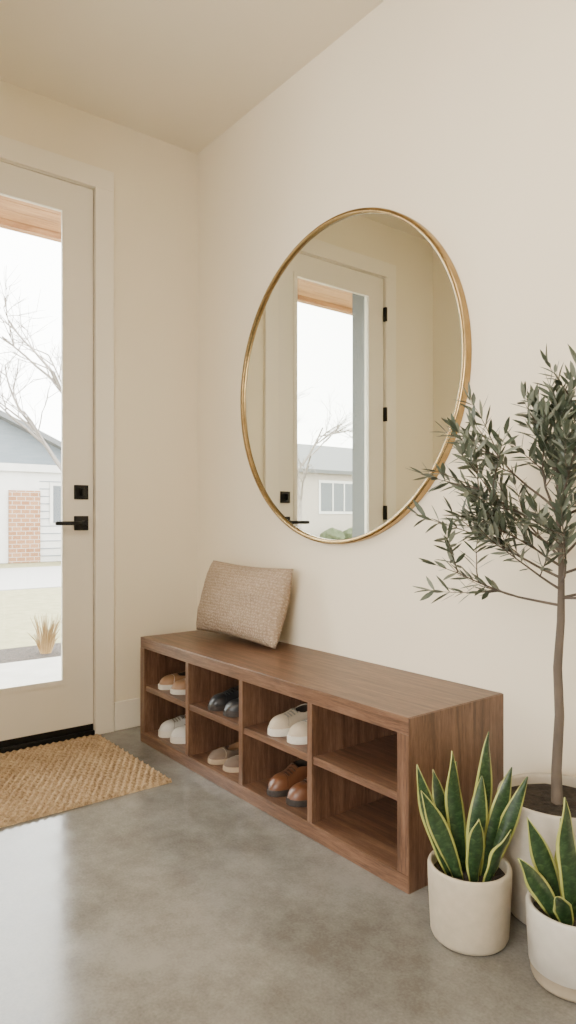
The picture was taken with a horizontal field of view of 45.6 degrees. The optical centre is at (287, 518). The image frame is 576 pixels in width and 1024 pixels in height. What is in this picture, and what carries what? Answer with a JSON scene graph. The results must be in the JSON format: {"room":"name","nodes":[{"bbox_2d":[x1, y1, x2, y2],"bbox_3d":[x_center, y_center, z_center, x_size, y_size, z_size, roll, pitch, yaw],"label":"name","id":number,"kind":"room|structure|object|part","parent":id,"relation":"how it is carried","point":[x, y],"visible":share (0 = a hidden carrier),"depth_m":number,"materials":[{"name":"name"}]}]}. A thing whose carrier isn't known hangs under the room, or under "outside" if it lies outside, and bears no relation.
{"room":"home entryway","nodes":[
{"label":"home entryway","id":0,"kind":"room"},
{"bbox_2d":[0,80,196,701],"bbox_3d":[-2.463,-0.438,2.137,5.150,2.875,0.280,0,0,-38],"label":"wall","id":1,"kind":"structure","parent":0,"point":[155,180],"depth_m":3.35,"materials":[{"name":"paint"}]},
{"bbox_2d":[0,161,92,740],"bbox_3d":[-1.255,-0.279,2.938,0.853,2.502,0.044,0,0,-38],"label":"door","id":2,"kind":"structure","parent":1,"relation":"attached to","point":[43,710],"depth_m":3.13,"materials":[{"name":"paint"}]},
{"bbox_2d":[0,187,67,694],"bbox_3d":[-1.245,-0.334,2.916,0.619,2.167,0.008,0,0,-38],"label":"bead","id":3,"kind":"object","parent":2,"relation":"attached to","point":[63,208],"visible":1,"depth_m":3.09,"materials":[{"name":"paint"}]},
{"bbox_2d":[0,724,92,747],"bbox_3d":[-1.253,0.964,2.935,0.851,0.028,0.044,0,0,-38],"label":"sweep","id":4,"kind":"object","parent":2,"relation":"attached to","point":[62,732],"visible":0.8,"depth_m":3.04,"materials":[{"name":"black rubber"}]},
{"bbox_2d":[74,485,87,499],"bbox_3d":[-0.949,-0.123,3.144,0.066,0.066,0.012,0,0,-38],"label":"deadbolt plate","id":5,"kind":"object","parent":2,"relation":"attached to","point":[77,488],"visible":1,"depth_m":3.13,"materials":[{"name":"black metal"}]},
{"bbox_2d":[81,488,84,495],"bbox_3d":[-0.938,-0.123,3.131,0.012,0.036,0.027,0,0,-38],"label":"deadbolt turn","id":6,"kind":"object","parent":5,"relation":"attached to","point":[82,489],"depth_m":3.12,"materials":[{"name":"black metal"}]},
{"bbox_2d":[74,516,87,529],"bbox_3d":[-0.949,0.019,3.144,0.066,0.066,0.012,0,0,-38],"label":"handle plate","id":7,"kind":"object","parent":2,"relation":"attached to","point":[76,518],"visible":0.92,"depth_m":3.14,"materials":[{"name":"black metal"}]},
{"bbox_2d":[55,521,87,524],"bbox_3d":[-0.968,0.019,3.069,0.147,0.018,0.016,0,0,-38],"label":"lever","id":8,"kind":"object","parent":7,"relation":"attached to","point":[57,522],"depth_m":3.06,"materials":[{"name":"black metal"}]},
{"bbox_3d":[-0.949,0.019,3.144,0.066,0.066,0.012,0,0,-38],"label":"plate","id":9,"kind":"part","parent":7,"relation":"part of","materials":[{"name":"black metal"}]},
{"bbox_2d":[0,135,113,733],"bbox_3d":[-1.251,-0.315,2.932,1.039,2.630,0.078,0,0,-38],"label":"door frame","id":10,"kind":"structure","parent":1,"relation":"attached to","point":[101,180],"depth_m":3.19,"materials":[{"name":"paint"}]},
{"bbox_2d":[114,698,139,730],"bbox_3d":[-1.202,0.932,2.935,1.880,0.135,0.014,0,0,-38],"label":"baseboard","id":11,"kind":"structure","parent":1,"relation":"attached to","point":[126,712],"depth_m":3.26,"materials":[{"name":"paint"}]},
{"bbox_2d":[0,0,383,153],"bbox_3d":[-0.782,-1.935,-0.136,5.300,0.120,5.930,0,0,-38],"label":"ceiling","id":12,"kind":"structure","parent":0,"point":[179,73],"depth_m":2.75,"materials":[{"name":"paint"}]},
{"bbox_2d":[0,726,575,1023],"bbox_3d":[-0.782,1.060,-0.136,5.300,0.120,5.930,0,0,-38],"label":"floor","id":13,"kind":"structure","parent":0,"point":[183,900],"depth_m":1.66,"materials":[{"name":"concrete"}]},
{"bbox_2d":[0,730,94,752],"bbox_3d":[-1.330,0.989,3.033,0.859,0.022,0.322,0,0,-38],"label":"threshold","id":14,"kind":"object","parent":13,"relation":"on","point":[90,732],"visible":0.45,"depth_m":3.03,"materials":[{"name":"black metal"}]},
{"bbox_2d":[0,734,171,827],"bbox_3d":[-1.005,0.991,2.606,0.888,0.019,0.708,0,0,-38],"label":"doormat","id":15,"kind":"object","parent":13,"relation":"on","point":[48,779],"visible":1,"depth_m":2.62,"materials":[{"name":"wicker"}]},
{"bbox_2d":[140,630,503,893],"bbox_3d":[-0.005,0.765,2.584,0.424,0.470,1.602,0,0,-38],"label":"storage bench","id":16,"kind":"object","parent":13,"relation":"on","point":[369,725],"visible":0.92,"depth_m":2.21,"materials":[{"name":"brown wood"}]},
{"bbox_3d":[-0.486,0.765,3.199,0.424,0.374,0.040,0,0,-38],"label":"panel","id":17,"kind":"part","parent":16,"relation":"part of","materials":[{"name":"brown wood"}]},
{"bbox_2d":[146,684,184,707],"bbox_3d":[-0.363,0.756,3.040,0.404,0.024,0.362,0,0,-38],"label":"shelf","id":18,"kind":"object","parent":16,"relation":"attached to","point":[151,689],"depth_m":2.93,"materials":[{"name":"brown wood"}]},
{"bbox_2d":[158,715,184,743],"bbox_3d":[-0.417,0.904,3.023,0.283,0.096,0.217,0,0,-38],"label":"sneakers","id":19,"kind":"object","parent":16,"relation":"on","point":[174,729],"visible":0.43,"depth_m":2.98,"materials":[{"name":"white leather"}]},
{"bbox_2d":[158,671,184,694],"bbox_3d":[-0.417,0.703,3.023,0.283,0.082,0.217,0,0,-38],"label":"shoes","id":20,"kind":"object","parent":16,"relation":"on","point":[175,682],"visible":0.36,"depth_m":2.98,"materials":[{"name":"beige leather"}]},
{"bbox_2d":[189,700,238,730],"bbox_3d":[-0.126,0.756,2.736,0.404,0.024,0.362,0,0,-38],"label":"shelf","id":21,"kind":"object","parent":16,"relation":"attached to","point":[200,707],"depth_m":2.63,"materials":[{"name":"brown wood"}]},
{"bbox_2d":[208,685,238,716],"bbox_3d":[-0.162,0.694,2.697,0.272,0.098,0.208,0,0,-38],"label":"dress shoes","id":22,"kind":"object","parent":16,"relation":"on","point":[227,701],"visible":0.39,"depth_m":2.65,"materials":[{"name":"black leather"}]},
{"bbox_2d":[196,560,292,648],"bbox_3d":[-0.201,0.357,2.977,0.211,0.327,0.579,0,0,-45],"label":"throw pillow","id":23,"kind":"object","parent":16,"relation":"on","point":[248,603],"visible":1,"depth_m":2.84,"materials":[{"name":"fabric"}]},
{"bbox_2d":[244,721,306,760],"bbox_3d":[0.112,0.756,2.431,0.404,0.024,0.362,0,0,-38],"label":"shelf","id":24,"kind":"object","parent":16,"relation":"attached to","point":[258,730],"depth_m":2.33,"materials":[{"name":"brown wood"}]},
{"bbox_2d":[267,758,306,806],"bbox_3d":[0.076,0.889,2.392,0.274,0.125,0.213,0,0,-38],"label":"dress shoes","id":25,"kind":"object","parent":16,"relation":"on","point":[291,782],"visible":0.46,"depth_m":2.35,"materials":[{"name":"brown leather"}]},
{"bbox_2d":[268,704,306,744],"bbox_3d":[0.079,0.694,2.388,0.274,0.100,0.213,0,0,-38],"label":"shoes","id":26,"kind":"object","parent":16,"relation":"on","point":[292,723],"visible":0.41,"depth_m":2.34,"materials":[{"name":"white leather"}]},
{"bbox_2d":[313,733,396,800],"bbox_3d":[0.349,0.756,2.127,0.404,0.024,0.362,0,0,-38],"label":"shelf","id":27,"kind":"object","parent":16,"relation":"attached to","point":[370,761],"depth_m":2.11,"materials":[{"name":"brown wood"}]},
{"bbox_3d":[0.475,0.765,1.970,0.424,0.374,0.040,0,0,-38],"label":"panel","id":28,"kind":"part","parent":16,"relation":"part of","materials":[{"name":"brown wood"}]},
{"bbox_2d":[416,732,527,955],"bbox_3d":[0.435,0.758,1.639,0.210,0.484,0.212,0,0,-38],"label":"snake plant","id":29,"kind":"object","parent":13,"relation":"on","point":[470,877],"visible":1,"depth_m":1.62,"materials":[{"name":"green plant"}]},
{"bbox_3d":[0.436,0.912,1.648,0.197,0.175,0.197,0,0,-38],"label":"pot","id":30,"kind":"part","parent":29,"relation":"part of","materials":[{"name":"white ceramic"}]},
{"bbox_2d":[406,343,575,923],"bbox_3d":[0.646,0.277,1.648,0.600,1.446,0.582,0,0,-30],"label":"tree","id":31,"kind":"object","parent":13,"relation":"on","point":[543,803],"visible":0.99,"depth_m":1.69,"materials":[{"name":"green plant"}]},
{"bbox_3d":[0.691,0.850,1.748,0.300,0.300,0.300,0,0,-38],"label":"pot","id":32,"kind":"part","parent":31,"relation":"part of","materials":[{"name":"white ceramic"}]},
{"bbox_2d":[517,797,575,1002],"bbox_3d":[0.628,0.800,1.482,0.231,0.399,0.216,0,0,-38],"label":"snake plant","id":33,"kind":"object","parent":13,"relation":"on","point":[551,883],"visible":1,"depth_m":1.47,"materials":[{"name":"green plant"}]},
{"bbox_3d":[0.620,0.917,1.489,0.195,0.165,0.195,0,0,-38],"label":"pot","id":34,"kind":"part","parent":33,"relation":"part of","materials":[{"name":"white ceramic"}]},
{"bbox_2d":[197,0,575,776],"bbox_3d":[1.287,-0.438,1.399,0.150,2.875,5.500,0,0,-38],"label":"wall","id":35,"kind":"structure","parent":0,"point":[457,118],"depth_m":2.29,"materials":[{"name":"paint"}]},
{"bbox_2d":[240,207,471,543],"bbox_3d":[0.181,-0.536,2.664,0.030,1.268,1.268,0,0,-38],"label":"round wall mirror","id":36,"kind":"object","parent":35,"relation":"attached to","point":[360,341],"visible":0.97,"depth_m":2.56,"materials":[{"name":"gold metal"}]},
{"bbox_3d":[-1.706,-1.903,3.483,10.000,0.195,0.890,0,0,-38],"label":"deck","id":37,"kind":"object","parent":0,"visible":0},
{"bbox_2d":[0,195,60,232],"bbox_3d":[-1.706,-1.790,3.483,10.000,0.020,0.870,0,0,-38],"label":"boards","id":38,"kind":"object","parent":37,"relation":"attached to","point":[11,209],"visible":0.02,"depth_m":4.00,"materials":[{"name":"brown wood"}]},
{"bbox_2d":[0,217,60,242],"bbox_3d":[-1.997,-1.873,3.855,10.000,0.255,0.055,0,0,-38],"label":"fascia","id":39,"kind":"object","parent":37,"relation":"attached to","point":[7,224],"depth_m":4.17,"materials":[{"name":"brown wood"}]},
{"label":"outside","id":40,"kind":"structure","parent":0,"visible":0},
{"bbox_2d":[0,561,60,648],"bbox_3d":[-22.968,1.330,24.200,90.000,0.340,59.700,0,0,-38],"label":"lawn","id":41,"kind":"structure","parent":40,"point":[18,608],"depth_m":8.59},
{"bbox_2d":[0,471,60,562],"bbox_3d":[-11.837,-0.100,19.698,10.000,2.500,8.500,0,0,-38],"label":"wall","id":42,"kind":"structure","parent":41,"relation":"on","point":[9,480],"depth_m":18.34,"materials":[{"name":"white"}]},
{"bbox_2d":[8,490,39,562],"bbox_3d":[-6.950,0.200,18.073,0.800,1.900,0.080,0,0,-38],"label":"brick panel","id":43,"kind":"object","parent":42,"relation":"attached to","point":[23,506],"visible":1,"depth_m":18.02,"materials":[{"name":"brick"}]},
{"bbox_2d":[0,410,60,449],"bbox_3d":[-11.837,-2.466,19.698,10.815,2.548,9.200,0,0,-38],"label":"roof","id":44,"kind":"structure","parent":42,"relation":"on","point":[48,439],"depth_m":17.96,"materials":[{"name":"concrete"}]},
{"bbox_2d":[0,419,60,464],"bbox_3d":[-11.837,-2.475,19.698,10.000,2.250,8.500,0,0,-38],"label":"gable","id":45,"kind":"object","parent":42,"relation":"on","point":[17,446],"visible":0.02,"depth_m":18.06,"materials":[{"name":"grey"}]},
{"bbox_2d":[0,463,60,472],"bbox_3d":[-9.190,-1.350,16.310,10.000,0.200,0.100,0,0,-38],"label":"band","id":46,"kind":"object","parent":42,"relation":"attached to","point":[3,466],"visible":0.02,"depth_m":18.09,"materials":[{"name":"white"}]},
{"bbox_2d":[39,481,60,555],"bbox_3d":[-5.965,-0.010,18.883,1.750,2.020,0.015,0,0,-38],"label":"siding","id":47,"kind":"object","parent":42,"relation":"attached to","point":[39,481],"visible":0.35,"depth_m":18.47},
{"bbox_2d":[50,483,52,524],"bbox_3d":[-6.010,-0.415,18.819,1.060,1.130,0.060,0,0,-38],"label":"window trim","id":48,"kind":"structure","parent":42,"relation":"in","point":[51,484],"depth_m":18.50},
{"bbox_3d":[-6.010,-0.415,18.819,1.060,1.130,0.060,0,0,-38],"label":"trim","id":49,"kind":"part","parent":48,"relation":"part of","materials":[{"name":"white"}]},
{"bbox_2d":[53,486,60,522],"bbox_3d":[-6.016,-0.400,18.827,0.900,1.000,0.040,0,0,-38],"label":"house window","id":50,"kind":"structure","parent":42,"relation":"in","point":[56,489],"depth_m":18.59,"materials":[{"name":"white"}]},
{"bbox_2d":[0,656,60,688],"bbox_3d":[-2.012,1.105,3.875,8.000,0.110,1.835,0,0,-38],"label":"porch slab","id":51,"kind":"object","parent":41,"relation":"on","point":[12,674],"depth_m":4.68,"materials":[{"name":"white concrete"}]},
{"bbox_2d":[0,265,60,470],"bbox_3d":[-5.087,-2.656,16.982,7.715,7.632,6.269,0,0,-38],"label":"bare tree","id":52,"kind":"object","parent":41,"relation":"on","point":[54,379],"visible":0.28,"depth_m":15.89,"materials":[{"name":"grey plant"}]},
{"bbox_2d":[0,643,60,663],"bbox_3d":[-2.479,1.140,5.284,9.000,0.040,0.940,0,0,-38],"label":"garden bed","id":53,"kind":"object","parent":41,"relation":"on","point":[26,653],"visible":0.02,"depth_m":5.66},
{"bbox_2d":[31,613,60,653],"bbox_3d":[-2.022,0.952,5.718,0.293,0.336,0.236,0,0,-13],"label":"ornamental grass","id":54,"kind":"object","parent":53,"relation":"on","point":[45,643],"depth_m":5.69,"materials":[{"name":"beige plant"}]},
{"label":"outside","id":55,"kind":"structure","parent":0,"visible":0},
{"bbox_2d":[0,566,60,590],"bbox_3d":[-11.178,1.153,9.109,90.000,0.015,5.000,0,0,-38],"label":"street","id":56,"kind":"structure","parent":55,"point":[27,577],"depth_m":13.18,"materials":[{"name":"concrete"}]}
]}

